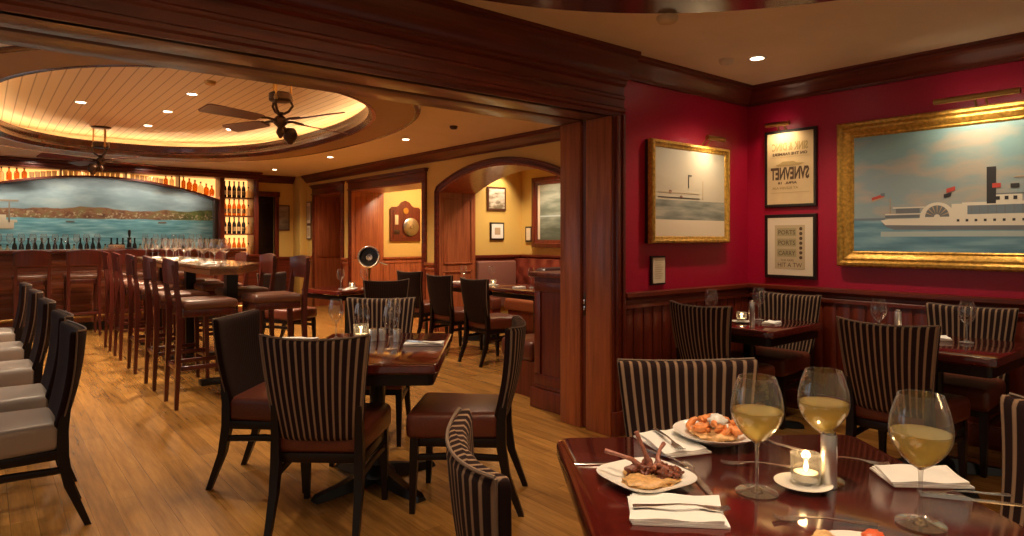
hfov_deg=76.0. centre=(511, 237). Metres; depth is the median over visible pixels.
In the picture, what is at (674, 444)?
fork
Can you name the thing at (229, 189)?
liquor bottle
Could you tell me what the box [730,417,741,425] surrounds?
prawn
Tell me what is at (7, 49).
trim
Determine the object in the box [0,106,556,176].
ceiling
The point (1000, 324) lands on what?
dining chair
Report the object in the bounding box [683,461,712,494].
knife
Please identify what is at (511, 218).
wall
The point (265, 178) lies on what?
trim
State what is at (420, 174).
trim
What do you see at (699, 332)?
dining chair
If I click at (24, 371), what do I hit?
dining chair
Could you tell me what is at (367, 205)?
trim
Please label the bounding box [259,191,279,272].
trim
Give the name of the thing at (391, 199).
wall
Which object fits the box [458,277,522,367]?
dining chair
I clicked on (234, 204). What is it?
liquor bottle
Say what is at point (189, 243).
liquor bottle
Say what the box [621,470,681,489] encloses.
puree
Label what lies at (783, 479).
saucer
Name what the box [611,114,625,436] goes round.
trim
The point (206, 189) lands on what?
liquor bottle
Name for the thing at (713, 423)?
prawn
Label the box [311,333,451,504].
dining table
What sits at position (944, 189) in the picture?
painting
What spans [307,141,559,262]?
wall
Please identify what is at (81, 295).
bar counter
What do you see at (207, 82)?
smoke detector
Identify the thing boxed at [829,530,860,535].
dinner plate
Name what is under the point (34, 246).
liquor bottle
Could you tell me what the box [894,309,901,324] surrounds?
pepper mill
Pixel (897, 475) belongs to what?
folded napkin
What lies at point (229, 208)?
liquor bottle
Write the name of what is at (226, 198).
shelf
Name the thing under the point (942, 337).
folded napkin
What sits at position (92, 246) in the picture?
liquor bottle
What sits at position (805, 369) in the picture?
bowl
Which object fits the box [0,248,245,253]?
countertop
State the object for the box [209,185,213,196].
liquor bottle
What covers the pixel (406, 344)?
folded napkin
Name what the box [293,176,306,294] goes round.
wall
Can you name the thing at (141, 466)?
floor
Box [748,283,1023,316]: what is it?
trim
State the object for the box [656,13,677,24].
smoke detector
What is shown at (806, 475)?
candle
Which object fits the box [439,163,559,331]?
trim
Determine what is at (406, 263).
trim
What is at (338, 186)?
trim
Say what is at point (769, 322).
folded napkin
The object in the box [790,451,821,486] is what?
candle holder
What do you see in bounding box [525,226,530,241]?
framed picture
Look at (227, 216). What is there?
shelf
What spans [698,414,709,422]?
prawn
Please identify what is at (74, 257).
bar stool
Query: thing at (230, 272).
table
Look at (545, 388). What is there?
wall
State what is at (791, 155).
framed poster
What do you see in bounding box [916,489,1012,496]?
fork
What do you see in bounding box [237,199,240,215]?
liquor bottle
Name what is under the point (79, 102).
recessed light
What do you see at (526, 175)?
wall
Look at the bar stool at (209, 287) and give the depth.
7.19 m
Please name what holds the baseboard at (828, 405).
attached to the wall at (912, 96)
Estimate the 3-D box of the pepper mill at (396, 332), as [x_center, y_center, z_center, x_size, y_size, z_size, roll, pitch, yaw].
[-0.667,0.562,3.800,0.044,0.075,0.044,0,0,-39]
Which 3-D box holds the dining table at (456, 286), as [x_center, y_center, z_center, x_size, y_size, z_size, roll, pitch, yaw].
[-0.334,0.975,8.595,0.700,0.750,0.980,0,0,-39]
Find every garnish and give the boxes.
[811,530,834,535]
[861,528,883,535]
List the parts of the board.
moulding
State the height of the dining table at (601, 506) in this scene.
0.750 m
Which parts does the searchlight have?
bulb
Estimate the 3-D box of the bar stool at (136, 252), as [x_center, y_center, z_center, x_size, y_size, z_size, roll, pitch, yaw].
[-5.539,0.754,9.478,0.420,1.192,0.516,0,0,-39]
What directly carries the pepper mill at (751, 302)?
on the dining table at (788, 331)
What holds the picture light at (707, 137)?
attached to the picture at (687, 186)
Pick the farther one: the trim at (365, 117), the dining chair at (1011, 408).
the trim at (365, 117)
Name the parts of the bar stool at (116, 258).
leg, backrest, leg, seat, leg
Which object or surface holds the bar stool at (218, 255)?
on the floor
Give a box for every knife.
[406,340,439,343]
[574,461,613,464]
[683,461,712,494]
[756,437,809,452]
[919,491,1023,506]
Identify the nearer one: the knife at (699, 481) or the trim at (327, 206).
the knife at (699, 481)
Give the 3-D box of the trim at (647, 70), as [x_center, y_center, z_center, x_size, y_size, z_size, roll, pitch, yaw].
[1.404,-1.177,4.988,1.600,0.145,0.135,0,0,-39]
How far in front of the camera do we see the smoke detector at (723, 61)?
4.55 m
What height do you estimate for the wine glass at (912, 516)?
0.272 m
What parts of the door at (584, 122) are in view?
lock plate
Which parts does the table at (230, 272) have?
leg, leg, leg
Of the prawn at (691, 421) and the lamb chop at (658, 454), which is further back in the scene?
the prawn at (691, 421)
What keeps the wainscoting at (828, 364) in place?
attached to the wall at (912, 96)
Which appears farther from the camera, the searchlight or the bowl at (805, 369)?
the searchlight
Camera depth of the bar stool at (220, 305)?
5.26 m
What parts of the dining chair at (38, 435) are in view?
seat, seat frame, backrest, leg, leg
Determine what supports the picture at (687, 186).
attached to the wall at (655, 112)
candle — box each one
[355,333,366,335]
[794,468,818,482]
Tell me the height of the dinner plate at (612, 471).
0.021 m
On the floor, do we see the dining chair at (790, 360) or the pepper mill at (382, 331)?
the dining chair at (790, 360)
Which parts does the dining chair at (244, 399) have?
leg, backrest, seat, seat frame, leg, leg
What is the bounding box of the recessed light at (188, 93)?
[185,92,198,95]
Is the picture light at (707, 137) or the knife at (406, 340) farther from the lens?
the picture light at (707, 137)
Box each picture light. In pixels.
[701,135,725,145]
[765,120,790,130]
[933,87,1021,106]
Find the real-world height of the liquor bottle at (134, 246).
0.312 m
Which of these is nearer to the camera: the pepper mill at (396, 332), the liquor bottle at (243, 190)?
the pepper mill at (396, 332)
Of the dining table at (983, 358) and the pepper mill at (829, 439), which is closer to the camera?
the pepper mill at (829, 439)
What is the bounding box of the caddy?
[107,244,124,249]
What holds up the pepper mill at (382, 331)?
on the dining table at (410, 365)
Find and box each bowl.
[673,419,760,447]
[730,375,783,443]
[797,369,850,432]
[888,391,954,469]
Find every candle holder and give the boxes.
[353,324,368,336]
[736,312,746,321]
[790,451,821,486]
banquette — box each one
[476,260,515,312]
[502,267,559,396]
[504,258,559,333]
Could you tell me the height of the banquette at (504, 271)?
1.000 m
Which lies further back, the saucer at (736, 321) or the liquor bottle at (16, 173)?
the liquor bottle at (16, 173)
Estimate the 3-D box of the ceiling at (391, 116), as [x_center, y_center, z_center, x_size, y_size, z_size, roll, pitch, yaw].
[-3.515,-1.143,6.804,3.940,0.025,6.480,0,0,-39]
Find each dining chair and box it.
[0,282,31,341]
[0,288,42,360]
[0,297,55,386]
[0,309,76,481]
[0,320,91,524]
[206,309,334,492]
[257,271,316,337]
[259,334,390,535]
[346,297,415,446]
[363,278,409,297]
[397,270,447,332]
[406,315,527,516]
[426,274,482,355]
[445,407,511,535]
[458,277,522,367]
[617,357,757,436]
[669,300,774,434]
[731,291,821,429]
[836,316,969,479]
[901,302,1018,477]
[999,392,1023,526]
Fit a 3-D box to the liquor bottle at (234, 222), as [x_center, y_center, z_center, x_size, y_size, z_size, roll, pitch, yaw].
[-5.261,-0.238,12.403,0.072,0.312,0.074,0,0,-8]
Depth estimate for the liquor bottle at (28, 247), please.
10.24 m
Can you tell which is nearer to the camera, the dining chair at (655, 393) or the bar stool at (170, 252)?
the dining chair at (655, 393)
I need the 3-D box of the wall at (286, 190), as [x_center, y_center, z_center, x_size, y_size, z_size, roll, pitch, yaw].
[-6.568,0.025,11.924,9.600,2.650,0.200,0,0,-39]
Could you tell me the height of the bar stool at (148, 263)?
1.192 m
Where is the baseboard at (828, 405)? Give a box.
[756,385,1001,451]
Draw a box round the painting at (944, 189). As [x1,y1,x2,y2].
[837,100,1023,271]
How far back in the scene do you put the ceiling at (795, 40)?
3.95 m
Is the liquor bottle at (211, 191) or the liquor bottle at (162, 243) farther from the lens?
the liquor bottle at (211, 191)
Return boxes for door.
[259,197,272,273]
[583,121,585,426]
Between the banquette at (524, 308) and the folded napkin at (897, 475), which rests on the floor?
the banquette at (524, 308)
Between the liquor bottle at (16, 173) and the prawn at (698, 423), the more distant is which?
the liquor bottle at (16, 173)
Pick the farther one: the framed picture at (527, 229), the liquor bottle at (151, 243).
the liquor bottle at (151, 243)
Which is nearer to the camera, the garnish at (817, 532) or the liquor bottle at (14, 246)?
the garnish at (817, 532)
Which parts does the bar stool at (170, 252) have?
seat, backrest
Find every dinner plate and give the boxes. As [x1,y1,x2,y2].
[596,457,696,492]
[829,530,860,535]
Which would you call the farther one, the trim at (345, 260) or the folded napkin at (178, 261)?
the trim at (345, 260)
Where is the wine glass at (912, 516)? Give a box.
[888,391,954,533]
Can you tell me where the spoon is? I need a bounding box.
[646,448,694,468]
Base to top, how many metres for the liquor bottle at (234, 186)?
0.312 m
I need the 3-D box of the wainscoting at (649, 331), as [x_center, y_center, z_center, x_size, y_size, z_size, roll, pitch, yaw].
[1.375,0.915,5.032,1.590,0.870,0.030,0,0,-39]
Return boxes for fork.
[632,503,730,510]
[653,428,685,449]
[720,459,802,467]
[772,513,878,526]
[804,454,889,464]
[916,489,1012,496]
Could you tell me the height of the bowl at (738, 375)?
0.158 m
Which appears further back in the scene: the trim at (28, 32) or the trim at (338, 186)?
the trim at (338, 186)
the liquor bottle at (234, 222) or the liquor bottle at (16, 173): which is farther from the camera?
the liquor bottle at (234, 222)
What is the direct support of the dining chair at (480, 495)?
on the floor
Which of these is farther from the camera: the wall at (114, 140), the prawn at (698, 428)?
the wall at (114, 140)
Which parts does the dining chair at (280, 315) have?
leg, backrest, leg, seat frame, seat, leg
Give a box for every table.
[137,256,259,385]
[308,285,363,332]
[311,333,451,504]
[453,281,527,344]
[490,285,533,332]
[557,434,1023,535]
[731,314,821,434]
[897,335,1023,498]
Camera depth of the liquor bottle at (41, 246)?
10.34 m
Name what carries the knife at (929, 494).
on the dining table at (601, 506)
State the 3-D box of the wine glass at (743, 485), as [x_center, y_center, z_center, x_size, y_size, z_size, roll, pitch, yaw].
[0.579,0.464,1.547,0.119,0.272,0.119,0,0,12]
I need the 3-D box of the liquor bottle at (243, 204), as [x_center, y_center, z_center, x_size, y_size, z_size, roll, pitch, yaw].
[-5.127,-0.578,12.511,0.072,0.312,0.074,0,0,30]
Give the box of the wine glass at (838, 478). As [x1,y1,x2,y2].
[797,369,850,486]
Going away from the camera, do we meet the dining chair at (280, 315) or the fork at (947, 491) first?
the fork at (947, 491)
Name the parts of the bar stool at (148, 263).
leg, backrest, leg, seat frame, seat, leg, leg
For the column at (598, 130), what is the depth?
4.61 m
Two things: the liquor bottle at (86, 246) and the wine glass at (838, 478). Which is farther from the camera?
the liquor bottle at (86, 246)
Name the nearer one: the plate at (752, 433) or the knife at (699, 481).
the knife at (699, 481)
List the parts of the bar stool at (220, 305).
leg, backrest, leg, seat frame, seat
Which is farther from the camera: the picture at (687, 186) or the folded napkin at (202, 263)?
the folded napkin at (202, 263)
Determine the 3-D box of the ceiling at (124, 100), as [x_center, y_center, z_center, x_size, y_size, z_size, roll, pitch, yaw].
[-3.515,-1.435,6.804,4.200,0.050,6.800,0,0,-39]
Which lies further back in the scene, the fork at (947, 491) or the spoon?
the spoon
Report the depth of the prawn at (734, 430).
1.88 m
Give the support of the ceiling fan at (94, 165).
hanging from the ceiling at (124, 100)
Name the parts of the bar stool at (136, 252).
seat, backrest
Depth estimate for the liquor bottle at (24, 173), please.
10.36 m
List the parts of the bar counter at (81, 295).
foot rail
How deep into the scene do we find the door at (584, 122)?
4.66 m
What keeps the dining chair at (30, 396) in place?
on the floor
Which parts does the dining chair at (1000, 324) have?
leg, backrest, seat, leg, seat frame, leg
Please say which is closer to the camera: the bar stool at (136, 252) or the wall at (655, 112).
the wall at (655, 112)
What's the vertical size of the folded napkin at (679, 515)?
0.016 m
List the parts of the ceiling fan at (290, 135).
blade, blade, yoke arm, hanger rod, yoke arm, yoke arm, motor, blade, blade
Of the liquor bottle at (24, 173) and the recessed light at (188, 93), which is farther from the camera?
the liquor bottle at (24, 173)
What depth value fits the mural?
11.12 m
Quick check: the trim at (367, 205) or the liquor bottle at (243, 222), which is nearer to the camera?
the trim at (367, 205)
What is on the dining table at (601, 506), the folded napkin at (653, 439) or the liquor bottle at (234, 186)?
the folded napkin at (653, 439)
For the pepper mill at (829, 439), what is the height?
0.137 m
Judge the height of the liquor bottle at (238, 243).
0.312 m
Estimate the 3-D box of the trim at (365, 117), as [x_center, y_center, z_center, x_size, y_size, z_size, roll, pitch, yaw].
[-3.515,-1.208,6.804,3.356,0.165,5.732,0,0,-39]
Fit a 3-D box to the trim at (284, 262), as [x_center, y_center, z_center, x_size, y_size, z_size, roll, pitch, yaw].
[-4.638,0.865,13.339,0.380,0.970,0.050,0,0,-39]
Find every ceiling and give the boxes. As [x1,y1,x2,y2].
[0,50,415,161]
[0,67,365,142]
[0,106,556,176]
[454,0,1023,84]
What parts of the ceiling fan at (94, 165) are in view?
blade, blade, hanger rod, motor, ceiling plate, blade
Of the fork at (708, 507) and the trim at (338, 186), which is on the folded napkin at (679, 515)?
the fork at (708, 507)
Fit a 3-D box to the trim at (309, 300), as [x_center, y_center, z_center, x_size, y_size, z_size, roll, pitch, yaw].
[-4.072,0.854,13.128,0.065,0.992,0.330,0,0,-39]
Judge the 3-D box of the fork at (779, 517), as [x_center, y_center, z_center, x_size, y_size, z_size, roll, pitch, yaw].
[0.657,0.592,1.377,0.205,0.009,0.024,0,0,11]
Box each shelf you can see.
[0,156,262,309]
[0,175,219,201]
[225,197,252,199]
[225,215,252,217]
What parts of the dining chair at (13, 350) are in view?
seat, leg, backrest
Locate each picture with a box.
[279,205,289,230]
[307,201,311,224]
[307,224,311,239]
[487,186,505,210]
[490,222,503,239]
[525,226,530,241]
[531,176,559,247]
[645,138,729,243]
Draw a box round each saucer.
[732,320,748,322]
[774,472,832,492]
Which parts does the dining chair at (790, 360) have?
seat, leg, backrest, seat frame, leg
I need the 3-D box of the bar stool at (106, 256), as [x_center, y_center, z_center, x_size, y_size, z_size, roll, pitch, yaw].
[-4.739,0.754,8.065,0.516,1.192,0.420,0,0,-39]
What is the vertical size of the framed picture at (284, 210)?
0.520 m
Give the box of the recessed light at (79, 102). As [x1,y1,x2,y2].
[74,101,87,103]
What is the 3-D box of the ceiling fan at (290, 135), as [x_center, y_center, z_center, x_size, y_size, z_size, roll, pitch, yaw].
[-1.946,-1.100,5.502,1.074,0.620,1.074,0,0,-13]
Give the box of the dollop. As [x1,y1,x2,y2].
[707,413,728,427]
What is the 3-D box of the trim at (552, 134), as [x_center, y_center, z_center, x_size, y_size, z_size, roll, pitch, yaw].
[-1.245,-1.177,9.582,0.135,0.145,9.400,0,0,-39]
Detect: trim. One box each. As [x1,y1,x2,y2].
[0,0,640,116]
[0,12,608,125]
[0,46,420,161]
[0,65,375,158]
[259,175,294,183]
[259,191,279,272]
[276,257,293,291]
[301,126,559,182]
[307,256,311,305]
[309,181,344,311]
[315,192,339,305]
[341,258,347,312]
[345,167,428,328]
[351,182,420,284]
[383,256,420,280]
[424,262,433,329]
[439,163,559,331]
[475,254,520,262]
[484,0,834,12]
[521,254,559,259]
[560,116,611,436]
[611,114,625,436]
[626,283,749,308]
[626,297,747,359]
[629,55,752,106]
[748,32,1023,106]
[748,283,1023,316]
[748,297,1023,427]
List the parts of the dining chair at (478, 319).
leg, backrest, leg, seat frame, seat, leg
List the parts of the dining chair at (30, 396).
seat, backrest, leg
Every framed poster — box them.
[765,126,817,207]
[765,213,817,279]
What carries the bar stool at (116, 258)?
on the floor
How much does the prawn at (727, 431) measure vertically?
0.034 m
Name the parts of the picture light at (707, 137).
lamp shade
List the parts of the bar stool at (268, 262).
seat, leg, backrest, leg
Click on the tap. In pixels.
(129, 242)
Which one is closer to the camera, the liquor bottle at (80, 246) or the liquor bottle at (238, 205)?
the liquor bottle at (80, 246)
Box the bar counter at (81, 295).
[0,248,245,332]
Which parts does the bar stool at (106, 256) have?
leg, backrest, leg, seat, leg, leg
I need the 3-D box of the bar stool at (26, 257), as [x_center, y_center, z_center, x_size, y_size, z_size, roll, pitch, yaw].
[-6.425,0.754,8.761,0.420,1.192,0.516,0,0,-39]
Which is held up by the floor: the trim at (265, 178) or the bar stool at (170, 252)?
the bar stool at (170, 252)
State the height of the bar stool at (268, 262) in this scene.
1.192 m
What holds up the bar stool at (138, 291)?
on the floor
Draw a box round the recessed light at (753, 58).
[748,56,766,60]
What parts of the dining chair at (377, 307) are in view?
backrest, seat, seat frame, leg, leg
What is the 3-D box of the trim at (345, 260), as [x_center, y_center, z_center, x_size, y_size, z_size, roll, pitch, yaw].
[-2.999,0.854,11.803,0.065,0.992,0.220,0,0,-39]
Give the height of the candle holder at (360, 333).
0.088 m
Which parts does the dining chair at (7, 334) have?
seat, leg, backrest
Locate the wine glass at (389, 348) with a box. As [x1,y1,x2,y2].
[383,305,398,349]
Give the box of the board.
[390,201,419,240]
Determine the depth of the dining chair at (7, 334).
6.00 m
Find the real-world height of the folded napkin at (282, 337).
0.016 m
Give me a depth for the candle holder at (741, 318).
4.62 m
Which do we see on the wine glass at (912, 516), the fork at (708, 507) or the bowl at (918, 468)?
the bowl at (918, 468)
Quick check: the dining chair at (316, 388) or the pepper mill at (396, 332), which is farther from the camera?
the pepper mill at (396, 332)
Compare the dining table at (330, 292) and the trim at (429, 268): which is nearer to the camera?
the dining table at (330, 292)
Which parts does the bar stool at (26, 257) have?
leg, seat, seat frame, backrest, leg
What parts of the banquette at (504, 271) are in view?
seat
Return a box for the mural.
[0,178,212,249]
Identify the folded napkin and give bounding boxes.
[178,261,195,262]
[201,263,218,264]
[282,337,318,338]
[403,341,443,346]
[627,493,730,528]
[633,429,711,457]
[762,320,781,324]
[870,464,974,488]
[940,335,951,340]
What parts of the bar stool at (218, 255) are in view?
seat, backrest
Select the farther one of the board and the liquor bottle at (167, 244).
the board
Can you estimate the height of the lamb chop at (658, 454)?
0.068 m
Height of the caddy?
0.078 m
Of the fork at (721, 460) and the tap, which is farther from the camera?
the tap
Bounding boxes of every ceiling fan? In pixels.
[36,126,157,174]
[198,84,346,144]
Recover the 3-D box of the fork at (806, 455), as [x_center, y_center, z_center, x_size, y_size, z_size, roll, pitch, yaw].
[0.896,0.592,1.758,0.205,0.009,0.024,0,0,21]
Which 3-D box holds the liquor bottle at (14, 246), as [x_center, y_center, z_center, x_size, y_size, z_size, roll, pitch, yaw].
[-7.710,0.154,10.150,0.065,0.312,0.067,0,0,31]
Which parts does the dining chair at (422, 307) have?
backrest, leg, seat, seat frame, leg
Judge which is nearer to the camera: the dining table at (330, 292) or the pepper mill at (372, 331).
the pepper mill at (372, 331)
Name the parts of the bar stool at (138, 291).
leg, backrest, leg, seat frame, seat, leg, leg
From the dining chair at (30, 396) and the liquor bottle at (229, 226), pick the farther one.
the liquor bottle at (229, 226)
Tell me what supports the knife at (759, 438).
on the dining table at (601, 506)
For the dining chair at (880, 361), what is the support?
on the floor
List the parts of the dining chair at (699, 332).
leg, backrest, seat, seat frame, leg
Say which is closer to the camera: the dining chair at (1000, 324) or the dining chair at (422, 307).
the dining chair at (1000, 324)
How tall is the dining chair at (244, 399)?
0.924 m
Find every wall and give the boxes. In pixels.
[0,44,421,146]
[259,183,292,256]
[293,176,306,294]
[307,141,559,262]
[384,189,420,256]
[475,172,520,313]
[521,169,559,254]
[528,270,559,414]
[624,80,746,291]
[747,60,1023,298]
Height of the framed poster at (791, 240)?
0.515 m
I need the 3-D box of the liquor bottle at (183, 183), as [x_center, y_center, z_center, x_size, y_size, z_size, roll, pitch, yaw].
[-5.935,-1.001,11.832,0.072,0.213,0.074,0,0,-20]
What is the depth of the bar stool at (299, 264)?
5.92 m
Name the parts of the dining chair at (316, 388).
leg, leg, backrest, seat frame, seat, leg, leg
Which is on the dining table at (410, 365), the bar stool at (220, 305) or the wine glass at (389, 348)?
the wine glass at (389, 348)
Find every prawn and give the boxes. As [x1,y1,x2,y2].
[686,416,697,429]
[691,422,709,432]
[693,422,708,432]
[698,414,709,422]
[709,424,722,431]
[710,420,726,429]
[717,426,730,435]
[728,423,746,435]
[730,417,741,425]
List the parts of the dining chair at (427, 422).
leg, leg, seat, seat frame, leg, backrest, leg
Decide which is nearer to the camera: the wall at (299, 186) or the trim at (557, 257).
the trim at (557, 257)
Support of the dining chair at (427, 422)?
on the floor
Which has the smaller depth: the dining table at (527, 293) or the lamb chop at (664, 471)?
the lamb chop at (664, 471)
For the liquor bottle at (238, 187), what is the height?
0.312 m
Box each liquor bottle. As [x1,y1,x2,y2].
[6,167,11,179]
[12,238,16,249]
[14,168,19,178]
[19,238,23,249]
[21,168,26,177]
[26,238,30,249]
[32,238,37,249]
[39,238,43,249]
[46,238,50,249]
[52,238,57,249]
[59,238,63,249]
[65,238,69,249]
[78,238,82,249]
[84,238,88,248]
[90,238,94,248]
[97,238,100,248]
[132,238,136,248]
[144,238,147,248]
[150,238,153,248]
[160,238,164,248]
[166,238,169,248]
[181,177,185,188]
[182,238,185,248]
[186,178,191,189]
[187,238,190,248]
[192,180,197,191]
[203,183,208,194]
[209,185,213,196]
[227,181,231,196]
[227,199,231,214]
[227,217,231,233]
[232,181,235,196]
[232,199,235,214]
[232,217,235,233]
[237,181,240,197]
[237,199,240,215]
[237,217,240,233]
[237,238,240,251]
[241,182,245,197]
[241,238,245,251]
[242,200,245,215]
[242,217,245,233]
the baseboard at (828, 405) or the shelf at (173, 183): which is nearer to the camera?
the baseboard at (828, 405)
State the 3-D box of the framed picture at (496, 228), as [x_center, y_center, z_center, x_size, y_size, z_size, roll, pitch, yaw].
[-0.229,-0.105,10.087,0.270,0.270,0.024,0,0,-39]
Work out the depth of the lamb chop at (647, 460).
1.62 m
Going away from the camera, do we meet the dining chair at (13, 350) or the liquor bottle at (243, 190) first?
the dining chair at (13, 350)
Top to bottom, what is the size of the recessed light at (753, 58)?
0.008 m
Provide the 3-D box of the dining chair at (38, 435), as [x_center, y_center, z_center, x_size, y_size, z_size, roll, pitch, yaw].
[-2.340,0.888,3.072,0.580,0.924,0.500,0,0,-39]
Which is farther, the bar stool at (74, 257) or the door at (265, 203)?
the door at (265, 203)
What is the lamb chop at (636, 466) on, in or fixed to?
on the puree
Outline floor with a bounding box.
[0,305,1001,535]
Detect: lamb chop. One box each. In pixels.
[604,448,652,475]
[634,431,653,474]
[652,442,675,474]
[652,461,684,478]
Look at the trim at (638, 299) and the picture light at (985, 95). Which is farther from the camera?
the trim at (638, 299)
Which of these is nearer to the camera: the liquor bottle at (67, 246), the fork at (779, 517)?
the fork at (779, 517)
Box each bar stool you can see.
[11,250,51,323]
[63,250,101,335]
[102,251,152,351]
[111,252,165,360]
[112,249,147,328]
[125,254,185,373]
[142,256,209,390]
[156,249,190,279]
[161,258,237,410]
[179,251,227,326]
[194,252,249,363]
[215,253,276,371]
[241,255,310,336]
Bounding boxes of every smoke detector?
[204,80,215,85]
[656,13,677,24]
[719,57,733,64]
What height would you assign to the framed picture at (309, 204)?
0.460 m
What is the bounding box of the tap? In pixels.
[125,230,133,248]
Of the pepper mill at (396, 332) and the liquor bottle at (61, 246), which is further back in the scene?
the liquor bottle at (61, 246)
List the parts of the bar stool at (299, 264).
leg, seat, seat frame, leg, backrest, leg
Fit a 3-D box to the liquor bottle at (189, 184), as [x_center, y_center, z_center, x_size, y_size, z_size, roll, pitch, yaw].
[-5.860,-0.977,11.892,0.092,0.212,0.090,0,0,42]
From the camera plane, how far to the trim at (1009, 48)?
4.56 m
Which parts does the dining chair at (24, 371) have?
seat, leg, backrest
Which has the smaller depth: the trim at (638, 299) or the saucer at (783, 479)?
the saucer at (783, 479)
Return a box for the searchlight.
[357,246,387,279]
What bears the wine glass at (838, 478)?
on the dining table at (601, 506)
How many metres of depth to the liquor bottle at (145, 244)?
11.28 m
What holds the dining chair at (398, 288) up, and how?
on the floor
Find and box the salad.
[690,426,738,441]
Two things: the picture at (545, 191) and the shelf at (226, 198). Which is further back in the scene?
the shelf at (226, 198)
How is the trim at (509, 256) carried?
attached to the wall at (511, 218)
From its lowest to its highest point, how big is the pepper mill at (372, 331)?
0.075 m
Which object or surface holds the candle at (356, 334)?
on the candle holder at (360, 333)
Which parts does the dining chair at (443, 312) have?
leg, backrest, seat, seat frame, leg, leg, leg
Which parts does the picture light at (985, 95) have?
arm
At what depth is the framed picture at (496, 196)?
10.07 m
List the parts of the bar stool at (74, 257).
leg, leg, seat, seat frame, backrest, leg, leg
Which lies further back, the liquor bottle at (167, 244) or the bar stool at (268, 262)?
the liquor bottle at (167, 244)
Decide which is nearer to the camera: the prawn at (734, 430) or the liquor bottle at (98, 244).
the prawn at (734, 430)
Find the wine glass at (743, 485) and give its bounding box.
[730,375,783,498]
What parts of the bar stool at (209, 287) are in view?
leg, seat frame, seat, backrest, leg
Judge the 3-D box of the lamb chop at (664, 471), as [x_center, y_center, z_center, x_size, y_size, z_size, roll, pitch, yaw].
[0.378,0.571,1.595,0.064,0.046,0.085,0,0,34]
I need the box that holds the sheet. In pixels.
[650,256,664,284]
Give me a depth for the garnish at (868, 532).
1.25 m
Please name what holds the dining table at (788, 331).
on the floor
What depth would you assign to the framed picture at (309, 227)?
13.09 m
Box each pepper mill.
[369,328,376,341]
[379,327,385,340]
[393,328,400,341]
[749,300,754,324]
[821,429,837,489]
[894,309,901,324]
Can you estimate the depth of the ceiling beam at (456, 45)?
3.37 m
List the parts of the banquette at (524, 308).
seat, backrest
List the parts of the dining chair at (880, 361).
leg, leg, backrest, seat frame, seat, leg, leg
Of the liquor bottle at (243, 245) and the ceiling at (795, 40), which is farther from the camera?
the liquor bottle at (243, 245)
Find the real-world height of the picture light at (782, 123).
0.062 m
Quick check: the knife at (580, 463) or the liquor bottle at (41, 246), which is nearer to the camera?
the knife at (580, 463)
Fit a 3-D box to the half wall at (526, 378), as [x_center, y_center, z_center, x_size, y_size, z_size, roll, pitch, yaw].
[0.642,0.800,6.079,1.450,1.100,0.600,0,0,-39]
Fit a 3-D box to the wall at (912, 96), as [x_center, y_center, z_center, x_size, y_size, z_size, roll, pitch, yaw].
[3.488,0.000,3.757,0.090,2.700,4.650,0,0,-39]

